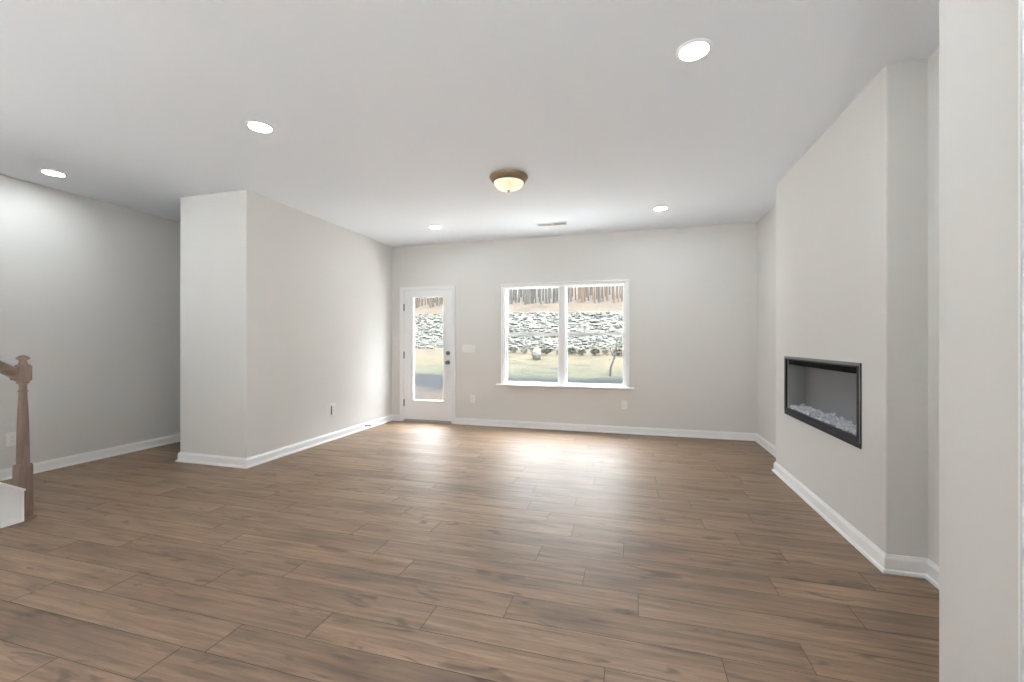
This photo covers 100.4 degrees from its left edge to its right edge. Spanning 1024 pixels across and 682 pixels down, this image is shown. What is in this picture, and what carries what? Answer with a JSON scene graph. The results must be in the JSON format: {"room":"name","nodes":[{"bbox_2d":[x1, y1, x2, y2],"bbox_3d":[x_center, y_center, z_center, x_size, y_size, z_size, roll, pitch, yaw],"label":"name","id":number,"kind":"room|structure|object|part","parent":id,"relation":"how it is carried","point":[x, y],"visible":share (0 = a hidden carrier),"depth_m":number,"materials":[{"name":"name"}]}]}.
{"room":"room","nodes":[
{"label":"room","id":0,"kind":"room"},
{"bbox_2d":[0,174,179,469],"bbox_3d":[-4.769,0.020,3.415,0.140,3.043,7.985,0,0,16],"label":"wall","id":1,"kind":"structure","parent":0,"point":[90,288],"depth_m":4.41,"materials":[{"name":"white paint"}]},
{"bbox_2d":[6,432,15,446],"bbox_3d":[-4.558,0.885,3.888,0.009,0.125,0.072,0,0,16],"label":"wall outlet","id":2,"kind":"object","parent":1,"relation":"attached to","point":[11,436],"visible":0.84,"depth_m":3.88,"materials":[{"name":"white plastic"}]},
{"bbox_2d":[10,435,14,442],"bbox_3d":[-4.556,0.885,3.887,0.003,0.068,0.034,0,0,16],"label":"receptacle","id":3,"kind":"object","parent":2,"relation":"attached to","point":[12,437],"depth_m":3.89,"materials":[{"name":"grey plastic"}]},
{"bbox_2d":[180,190,391,457],"bbox_3d":[-2.677,-0.130,5.597,0.872,2.743,2.649,0,0,16],"label":"wall","id":4,"kind":"structure","parent":0,"point":[286,311],"depth_m":4.51,"materials":[{"name":"white paint"}]},
{"bbox_2d":[0,414,399,480],"bbox_3d":[-3.228,1.193,5.069,1.929,0.096,3.965,0,0,16],"label":"baseboard","id":5,"kind":"structure","parent":4,"relation":"attached to","point":[216,460],"depth_m":4.49,"materials":[{"name":"white paint"}]},
{"bbox_2d":[330,403,334,415],"bbox_3d":[-2.273,0.853,5.410,0.009,0.150,0.098,0,0,16],"label":"wall outlet","id":6,"kind":"object","parent":4,"relation":"attached to","point":[332,405],"visible":1,"depth_m":5.40,"materials":[{"name":"white plastic"}]},
{"bbox_2d":[0,421,938,681],"bbox_3d":[-1.375,1.391,2.385,7.232,0.300,8.125,0,0,16],"label":"floor","id":7,"kind":"structure","parent":0,"point":[392,551],"depth_m":2.29,"materials":[{"name":"brown wood"}]},
{"bbox_2d":[0,355,36,527],"bbox_3d":[-4.246,0.241,2.392,1.383,2.000,1.700,0,0,16],"label":"staircase","id":8,"kind":"structure","parent":7,"relation":"on","point":[16,499],"depth_m":2.97,"materials":[{"name":"brown wood"}]},
{"bbox_3d":[-3.628,-0.249,2.303,0.062,1.019,1.364,0,0,16],"label":"handrail","id":9,"kind":"part","parent":8,"relation":"part of","materials":[{"name":"brown wood"}]},
{"bbox_3d":[-3.611,0.574,2.175,0.012,1.334,1.626,0,0,16],"label":"skirt panel","id":10,"kind":"part","parent":8,"relation":"part of","materials":[{"name":"white paint"}]},
{"bbox_3d":[-3.606,0.567,2.175,0.034,1.348,1.630,0,0,16],"label":"skirt trim","id":11,"kind":"part","parent":8,"relation":"part of","materials":[{"name":"white paint"}]},
{"bbox_3d":[-3.433,0.700,2.994,0.073,1.082,0.073,0,0,16],"label":"newel post","id":12,"kind":"part","parent":8,"relation":"part of","materials":[{"name":"brown wood"}]},
{"bbox_2d":[0,0,938,246],"bbox_3d":[-1.356,-1.577,2.453,7.232,0.150,8.265,0,0,16],"label":"ceiling","id":13,"kind":"structure","parent":0,"point":[392,120],"depth_m":2.63,"materials":[{"name":"white paint"}]},
{"bbox_2d":[39,169,67,176],"bbox_3d":[-4.070,-1.497,3.787,0.176,0.009,0.176,0,0,16],"label":"recessed light","id":14,"kind":"object","parent":13,"relation":"in","point":[45,171],"visible":1,"depth_m":3.78,"materials":[{"name":"white"}]},
{"bbox_2d":[245,120,274,132],"bbox_3d":[-1.756,-1.497,2.974,0.176,0.009,0.176,0,0,16],"label":"recessed light","id":15,"kind":"object","parent":13,"relation":"in","point":[258,126],"visible":1,"depth_m":2.96,"materials":[{"name":"white"}]},
{"bbox_2d":[428,225,441,228],"bbox_3d":[-1.002,-1.497,5.571,0.176,0.009,0.176,0,0,16],"label":"recessed light","id":16,"kind":"object","parent":13,"relation":"in","point":[430,226],"visible":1,"depth_m":5.56,"materials":[{"name":"white plastic"}]},
{"bbox_2d":[489,169,527,192],"bbox_3d":[-0.029,-1.429,3.875,0.350,0.146,0.350,0,0,16],"label":"flush light","id":17,"kind":"object","parent":13,"relation":"attached to","point":[505,180],"visible":1,"depth_m":3.77,"materials":[{"name":"beige glass"}]},
{"bbox_3d":[-0.029,-1.409,3.875,0.272,0.070,0.272,0,0,16],"label":"lamp shade","id":18,"kind":"part","parent":17,"relation":"part of","materials":[{"name":"white glass"}]},
{"bbox_2d":[536,221,567,226],"bbox_3d":[0.511,-1.498,5.441,0.400,0.007,0.150,0,0,16],"label":"ceiling vent","id":19,"kind":"object","parent":13,"relation":"in","point":[565,222],"visible":1,"depth_m":5.44,"materials":[{"name":"white metal"}]},
{"bbox_2d":[652,206,668,210],"bbox_3d":[1.667,-1.497,4.787,0.176,0.009,0.176,0,0,16],"label":"recessed light","id":20,"kind":"object","parent":13,"relation":"in","point":[657,208],"visible":1,"depth_m":4.78,"materials":[{"name":"white plastic"}]},
{"bbox_2d":[676,38,712,61],"bbox_3d":[0.937,-1.497,2.195,0.176,0.009,0.176,0,0,16],"label":"recessed light","id":21,"kind":"object","parent":13,"relation":"in","point":[698,48],"visible":1,"depth_m":2.18,"materials":[{"name":"white paint"}]},
{"bbox_2d":[392,222,756,432],"bbox_3d":[-0.254,0.020,6.363,7.232,3.043,0.140,0,0,16],"label":"wall","id":22,"kind":"structure","parent":0,"point":[693,290],"depth_m":5.73,"materials":[{"name":"white paint"}]},
{"bbox_2d":[400,285,454,423],"bbox_3d":[-1.294,0.191,6.641,0.940,2.101,0.230,0,0,16],"label":"door","id":23,"kind":"structure","parent":22,"relation":"in","point":[412,409],"depth_m":6.62,"materials":[{"name":"white paint"}]},
{"bbox_3d":[-1.297,0.106,6.584,0.562,1.646,0.013,0,0,16],"label":"glazing frame","id":24,"kind":"part","parent":23,"relation":"part of","materials":[{"name":"clear glass"}]},
{"bbox_2d":[462,345,474,351],"bbox_3d":[-0.651,0.100,6.397,0.192,0.091,0.009,0,0,16],"label":"wall switch","id":25,"kind":"object","parent":22,"relation":"attached to","point":[465,348],"visible":1,"depth_m":6.39,"materials":[{"name":"white plastic"}]},
{"bbox_2d":[470,395,474,402],"bbox_3d":[-0.593,0.851,6.381,0.072,0.118,0.009,0,0,16],"label":"wall outlet","id":26,"kind":"object","parent":22,"relation":"attached to","point":[472,397],"visible":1,"depth_m":6.38,"materials":[{"name":"white plastic"}]},
{"bbox_2d":[496,279,633,389],"bbox_3d":[0.721,-0.102,6.051,1.953,1.486,0.160,0,0,16],"label":"window","id":27,"kind":"structure","parent":22,"relation":"in","point":[562,335],"depth_m":6.03,"materials":[{"name":"white paint"}]},
{"bbox_3d":[0.297,0.240,6.191,0.798,0.742,0.028,0,0,16],"label":"sash","id":28,"kind":"part","parent":27,"relation":"part of","materials":[{"name":"clear glass"}]},
{"bbox_3d":[0.307,-0.442,6.224,0.798,0.696,0.028,0,0,16],"label":"sash","id":29,"kind":"part","parent":27,"relation":"part of","materials":[{"name":"clear glass"}]},
{"bbox_3d":[1.150,0.240,5.950,0.808,0.742,0.028,0,0,16],"label":"sash","id":30,"kind":"part","parent":27,"relation":"part of","materials":[{"name":"clear glass"}]},
{"bbox_3d":[1.160,-0.442,5.984,0.808,0.696,0.028,0,0,16],"label":"sash","id":31,"kind":"part","parent":27,"relation":"part of","materials":[{"name":"clear glass"}]},
{"bbox_2d":[621,401,626,408],"bbox_3d":[1.522,0.856,5.785,0.072,0.118,0.009,0,0,16],"label":"wall outlet","id":32,"kind":"object","parent":22,"relation":"attached to","point":[623,403],"visible":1,"depth_m":5.78,"materials":[{"name":"white plastic"}]},
{"bbox_2d":[757,48,938,565],"bbox_3d":[2.535,0.020,3.186,0.140,3.043,4.461,0,0,16],"label":"wall","id":33,"kind":"structure","parent":0,"point":[766,226],"depth_m":2.24,"materials":[{"name":"white paint"}]},
{"bbox_2d":[776,58,927,557],"bbox_3d":[2.361,-0.130,3.168,0.184,2.743,1.844,0,0,16],"label":"wall","id":34,"kind":"structure","parent":0,"point":[852,211],"depth_m":2.48,"materials":[{"name":"white paint"}]},
{"bbox_2d":[455,417,938,588],"bbox_3d":[0.480,1.193,3.678,4.083,0.096,4.629,0,0,16],"label":"baseboard","id":35,"kind":"structure","parent":34,"relation":"attached to","point":[909,566],"depth_m":3.51,"materials":[{"name":"white paint"}]},
{"bbox_2d":[784,356,861,448],"bbox_3d":[2.339,0.385,3.168,0.160,0.515,1.322,0,0,16],"label":"electric fireplace","id":36,"kind":"object","parent":34,"relation":"in","point":[825,395],"visible":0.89,"depth_m":3.23,"materials":[{"name":"black metal"}]},
{"bbox_2d":[789,360,855,373],"bbox_3d":[2.347,0.170,3.166,0.130,0.056,1.238,0,0,16],"label":"grille","id":37,"kind":"object","parent":36,"relation":"attached to","point":[815,364],"depth_m":3.13,"materials":[{"name":"black metal"}]},
{"bbox_3d":[2.413,0.384,3.147,0.006,0.483,1.290,0,0,16],"label":"panel","id":38,"kind":"part","parent":36,"relation":"part of","materials":[{"name":"grey"}]},
{"bbox_2d":[939,0,1017,681],"bbox_3d":[1.126,-0.130,-0.492,0.575,2.743,3.664,0,0,16],"label":"wall","id":39,"kind":"structure","parent":0,"point":[978,39],"depth_m":1.19,"materials":[{"name":"white paint"}]},
{"bbox_2d":[1018,0,1023,681],"bbox_3d":[1.248,0.189,1.024,0.014,2.105,0.064,0,0,16],"label":"trim","id":40,"kind":"structure","parent":39,"relation":"attached to","point":[1020,2],"depth_m":1.05,"materials":[{"name":"white paint"}]},
{"label":"outside","id":41,"kind":"structure","parent":0,"visible":0},
{"bbox_2d":[415,286,622,399],"bbox_3d":[-2.576,-3.873,35.078,72.000,10.949,53.875,0,0,16],"label":"ground","id":42,"kind":"structure","parent":41,"point":[589,367],"depth_m":22.41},
{"bbox_2d":[510,289,512,303],"bbox_3d":[-0.048,-8.363,35.137,0.545,11.066,0.498,-1,1,-38],"label":"bare tree","id":43,"kind":"object","parent":42,"relation":"on","point":[511,298],"visible":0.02,"depth_m":35.18,"materials":[{"name":"grey plant"}]},
{"bbox_2d":[509,347,517,352],"bbox_3d":[0.068,0.424,22.938,0.477,0.364,0.568,0,0,-24],"label":"shrub","id":44,"kind":"object","parent":42,"relation":"on","point":[514,349],"visible":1,"depth_m":22.88,"materials":[{"name":"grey plant"}]},
{"bbox_2d":[513,289,515,300],"bbox_3d":[0.346,-10.721,41.725,0.688,14.034,0.524,0,0,-17],"label":"bare tree","id":45,"kind":"object","parent":42,"relation":"on","point":[514,290],"visible":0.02,"depth_m":41.47,"materials":[{"name":"grey plant"}]},
{"bbox_2d":[415,311,622,349],"bbox_3d":[-0.559,-0.824,27.240,22.223,2.700,6.826,0,0,16],"label":"stone wall","id":46,"kind":"structure","parent":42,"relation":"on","point":[592,342],"depth_m":26.50,"materials":[{"name":"grey stone"}]},
{"bbox_2d":[526,289,529,303],"bbox_3d":[1.381,-9.866,34.798,0.488,14.162,0.579,0,0,14],"label":"bare tree","id":47,"kind":"object","parent":42,"relation":"on","point":[527,290],"visible":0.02,"depth_m":34.74,"materials":[{"name":"grey plant"}]},
{"bbox_2d":[531,289,533,302],"bbox_3d":[1.615,-8.627,35.878,0.580,11.335,0.398,0,0,-22],"label":"bare tree","id":48,"kind":"object","parent":42,"relation":"on","point":[532,294],"visible":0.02,"depth_m":35.89,"materials":[{"name":"grey plant"}]},
{"bbox_2d":[532,348,540,359],"bbox_3d":[1.224,0.651,21.282,0.475,0.726,0.503,0,0,16],"label":"boulder","id":49,"kind":"object","parent":42,"relation":"on","point":[536,353],"visible":0.88,"depth_m":21.10,"materials":[{"name":"grey stone"}]},
{"bbox_2d":[545,288,546,303],"bbox_3d":[2.670,-8.944,34.657,0.806,12.381,0.474,-1,-1,43],"label":"bare tree","id":50,"kind":"object","parent":42,"relation":"on","point":[545,288],"visible":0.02,"depth_m":34.39,"materials":[{"name":"grey plant"}]},
{"bbox_2d":[541,347,551,354],"bbox_3d":[1.781,0.484,22.063,0.616,0.421,0.575,0,0,5],"label":"shrub","id":51,"kind":"object","parent":42,"relation":"on","point":[545,349],"visible":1,"depth_m":22.05,"materials":[{"name":"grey plant"}]},
{"bbox_2d":[553,288,555,302],"bbox_3d":[3.720,-8.823,36.641,0.390,11.519,0.572,0,0,-25],"label":"bare tree","id":52,"kind":"object","parent":42,"relation":"on","point":[554,299],"visible":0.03,"depth_m":36.61,"materials":[{"name":"grey plant"}]},
{"bbox_2d":[567,287,568,302],"bbox_3d":[4.515,-9.023,35.375,0.418,12.155,0.555,0,0,-34],"label":"bare tree","id":53,"kind":"object","parent":42,"relation":"on","point":[567,287],"visible":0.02,"depth_m":35.24,"materials":[{"name":"grey plant"}]},
{"bbox_2d":[570,287,571,301],"bbox_3d":[4.866,-8.292,36.535,0.685,10.290,0.412,-1,0,-2],"label":"bare tree","id":54,"kind":"object","parent":42,"relation":"on","point":[570,287],"visible":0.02,"depth_m":36.39,"materials":[{"name":"beige plant"}]},
{"bbox_2d":[567,347,577,353],"bbox_3d":[3.102,0.448,22.009,0.576,0.422,0.617,0,0,-23],"label":"shrub","id":55,"kind":"object","parent":42,"relation":"on","point":[568,349],"visible":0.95,"depth_m":21.91,"materials":[{"name":"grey plant"}]},
{"bbox_2d":[576,349,585,355],"bbox_3d":[3.495,0.534,21.554,0.461,0.353,0.549,0,0,-19],"label":"shrub","id":56,"kind":"object","parent":42,"relation":"on","point":[580,351],"visible":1,"depth_m":21.53,"materials":[{"name":"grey plant"}]},
{"bbox_2d":[580,287,583,302],"bbox_3d":[5.682,-9.125,33.744,0.717,12.717,0.548,0,1,-31],"label":"bare tree","id":57,"kind":"object","parent":42,"relation":"on","point":[582,288],"visible":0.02,"depth_m":33.66,"materials":[{"name":"beige plant"}]},
{"bbox_2d":[591,348,599,354],"bbox_3d":[4.192,0.493,21.469,0.561,0.411,0.601,0,0,10],"label":"shrub","id":58,"kind":"object","parent":42,"relation":"on","point":[592,350],"visible":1,"depth_m":21.38,"materials":[{"name":"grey plant"}]},
{"bbox_2d":[597,286,600,302],"bbox_3d":[6.798,-8.418,33.248,0.449,11.255,0.421,0,0,-12],"label":"bare tree","id":59,"kind":"object","parent":42,"relation":"on","point":[599,287],"visible":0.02,"depth_m":33.24,"materials":[{"name":"grey plant"}]},
{"bbox_2d":[602,286,603,300],"bbox_3d":[7.526,-8.155,34.554,0.546,10.389,0.736,0,0,-6],"label":"bare tree","id":60,"kind":"object","parent":42,"relation":"on","point":[602,286],"visible":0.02,"depth_m":34.59,"materials":[{"name":"beige plant"}]},
{"bbox_2d":[606,286,608,300],"bbox_3d":[8.000,-8.839,35.609,0.644,11.421,0.492,0,0,-30],"label":"bare tree","id":61,"kind":"object","parent":42,"relation":"on","point":[607,293],"visible":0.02,"depth_m":35.45,"materials":[{"name":"beige plant"}]},
{"bbox_2d":[605,330,622,375],"bbox_3d":[4.149,0.409,17.106,0.822,1.992,0.594,0,0,16],"label":"sapling","id":62,"kind":"object","parent":42,"relation":"on","point":[616,346],"visible":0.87,"depth_m":17.11,"materials":[{"name":"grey plant"}]},
{"bbox_2d":[613,286,614,302],"bbox_3d":[7.731,-8.515,31.759,0.627,11.942,0.846,0,0,11],"label":"bare tree","id":63,"kind":"object","parent":42,"relation":"on","point":[613,286],"visible":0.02,"depth_m":31.85,"materials":[{"name":"beige plant"}]},
{"bbox_2d":[613,348,622,354],"bbox_3d":[5.290,0.499,21.184,0.575,0.421,0.616,0,0,-19],"label":"shrub","id":64,"kind":"object","parent":42,"relation":"on","point":[618,349],"visible":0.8,"depth_m":21.03,"materials":[{"name":"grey plant"}]}
]}

